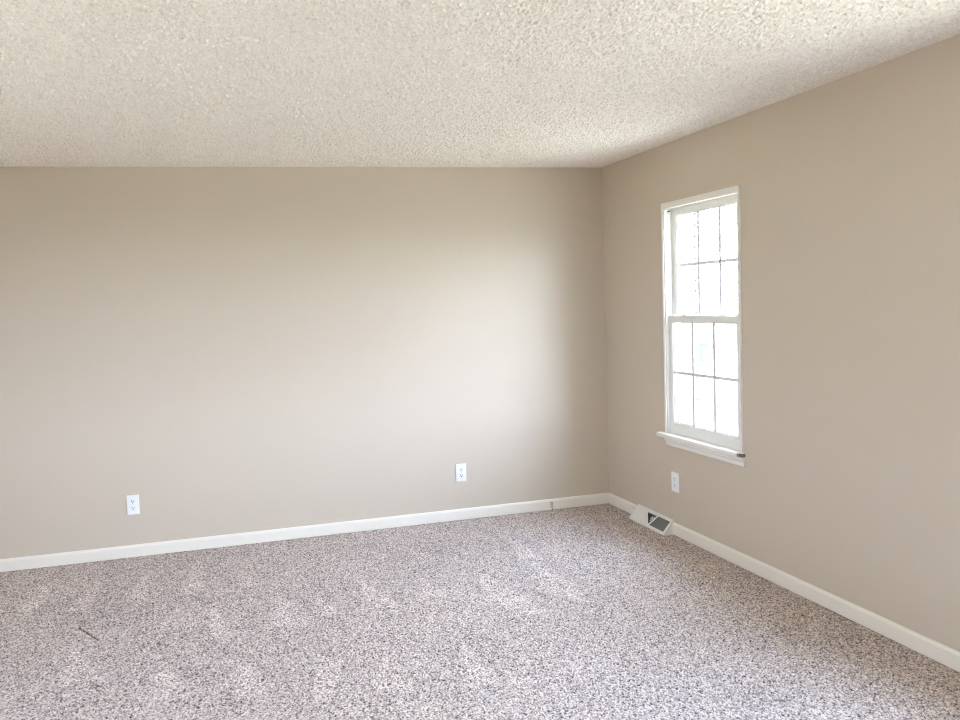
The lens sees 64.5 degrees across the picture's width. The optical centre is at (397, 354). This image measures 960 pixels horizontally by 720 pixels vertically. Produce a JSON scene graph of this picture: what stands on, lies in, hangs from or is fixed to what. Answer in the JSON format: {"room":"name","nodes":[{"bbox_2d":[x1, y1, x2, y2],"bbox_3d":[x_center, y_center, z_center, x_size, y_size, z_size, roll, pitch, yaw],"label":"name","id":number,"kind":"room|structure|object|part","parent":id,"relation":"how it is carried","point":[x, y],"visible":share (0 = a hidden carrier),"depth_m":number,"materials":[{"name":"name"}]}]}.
{"room":"empty room","nodes":[
{"label":"empty room","id":0,"kind":"room"},
{"bbox_2d":[0,166,608,572],"bbox_3d":[-0.939,0.018,4.943,5.020,2.740,0.108,-3,4,-14],"label":"wall","id":1,"kind":"structure","parent":0,"point":[228,350],"depth_m":4.94,"materials":[{"name":"beige paint"}]},
{"bbox_2d":[126,495,139,514],"bbox_3d":[-1.667,0.948,4.757,0.075,0.124,0.009,-3,4,-14],"label":"wall outlet","id":2,"kind":"object","parent":1,"relation":"attached to","point":[133,507],"visible":1,"depth_m":4.75,"materials":[{"name":"white plastic"}]},
{"bbox_2d":[0,493,608,571],"bbox_3d":[-0.823,1.193,4.974,4.887,0.076,0.014,-3,4,-14],"label":"baseboard","id":3,"kind":"structure","parent":1,"relation":"attached to","point":[110,553],"depth_m":5.00,"materials":[{"name":"white paint"}]},
{"bbox_2d":[456,463,465,481],"bbox_3d":[0.444,0.824,5.266,0.075,0.124,0.009,-3,4,-14],"label":"wall outlet","id":4,"kind":"object","parent":1,"relation":"attached to","point":[460,468],"visible":1,"depth_m":5.26,"materials":[{"name":"white plastic"}]},
{"bbox_2d":[0,503,959,719],"bbox_3d":[-0.103,1.401,2.077,4.902,0.023,6.002,-3,4,-14],"label":"floor","id":5,"kind":"structure","parent":0,"point":[590,612],"depth_m":3.48,"materials":[{"name":"carpet"}]},
{"bbox_2d":[629,504,673,535],"bbox_3d":[1.666,1.086,4.963,0.081,0.098,0.410,-3,4,-14],"label":"floor vent","id":6,"kind":"object","parent":5,"relation":"in","point":[661,524],"visible":1,"depth_m":4.93,"materials":[{"name":"white metal"}]},
{"bbox_2d":[0,0,959,167],"bbox_3d":[-0.206,-1.028,1.916,4.902,0.016,6.002,-3,4,-14],"label":"ceiling","id":7,"kind":"structure","parent":0,"point":[84,83],"depth_m":2.99,"materials":[{"name":"white paint"}]},
{"bbox_2d":[680,212,699,425],"bbox_3d":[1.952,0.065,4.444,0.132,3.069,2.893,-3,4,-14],"label":"window pane","id":8,"kind":"structure","parent":0,"point":[688,228],"depth_m":4.74,"materials":[{"name":"glass"}]},
{"bbox_2d":[601,34,959,651],"bbox_3d":[2.276,0.039,2.576,0.108,2.740,6.228,-3,4,-14],"label":"wall","id":9,"kind":"structure","parent":0,"point":[848,487],"depth_m":3.47,"materials":[{"name":"beige paint"}]},
{"bbox_2d":[608,493,636,513],"bbox_3d":[1.600,1.065,5.362,0.013,0.076,0.398,-3,4,-14],"label":"baseboard","id":10,"kind":"structure","parent":9,"relation":"attached to","point":[614,500],"depth_m":5.37,"materials":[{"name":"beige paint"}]},
{"bbox_2d":[671,471,678,492],"bbox_3d":[1.740,0.801,4.729,0.009,0.124,0.075,-3,4,-14],"label":"wall outlet","id":11,"kind":"object","parent":9,"relation":"attached to","point":[674,476],"visible":1,"depth_m":4.72,"materials":[{"name":"white plastic"}]},
{"bbox_2d":[657,185,745,466],"bbox_3d":[1.794,-0.166,4.424,0.154,1.514,0.777,-3,4,-14],"label":"window","id":12,"kind":"structure","parent":9,"relation":"in","point":[714,443],"depth_m":4.51,"materials":[{"name":"white paint"}]},
{"bbox_3d":[1.806,0.138,4.431,0.032,0.729,0.663,-3,4,-14],"label":"sash","id":13,"kind":"part","parent":12,"relation":"part of","materials":[{"name":"white plastic"}]},
{"bbox_3d":[1.811,-0.538,4.394,0.028,0.701,0.663,-3,4,-14],"label":"sash","id":14,"kind":"part","parent":12,"relation":"part of","materials":[{"name":"white plastic"}]},
{"bbox_3d":[1.804,0.461,4.448,0.004,0.006,0.618,-3,4,-14],"label":"lift rail","id":15,"kind":"part","parent":12,"relation":"part of","materials":[{"name":"white plastic"}]},
{"bbox_2d":[672,522,959,671],"bbox_3d":[2.361,1.239,2.254,0.013,0.076,5.192,-3,4,-14],"label":"baseboard","id":16,"kind":"structure","parent":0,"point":[943,654],"depth_m":3.54,"materials":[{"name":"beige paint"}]},
{"label":"outside","id":17,"kind":"structure","parent":0,"visible":0},
{"bbox_2d":[697,302,737,434],"bbox_3d":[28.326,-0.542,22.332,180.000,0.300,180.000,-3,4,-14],"label":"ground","id":18,"kind":"structure","parent":17,"point":[726,334],"depth_m":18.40,"materials":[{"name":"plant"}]},
{"bbox_2d":[698,342,707,361],"bbox_3d":[8.569,-0.055,21.209,0.243,0.541,0.336,-2,4,6],"label":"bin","id":19,"kind":"object","parent":18,"relation":"on","point":[703,346],"visible":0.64,"depth_m":21.07,"materials":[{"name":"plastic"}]}
]}

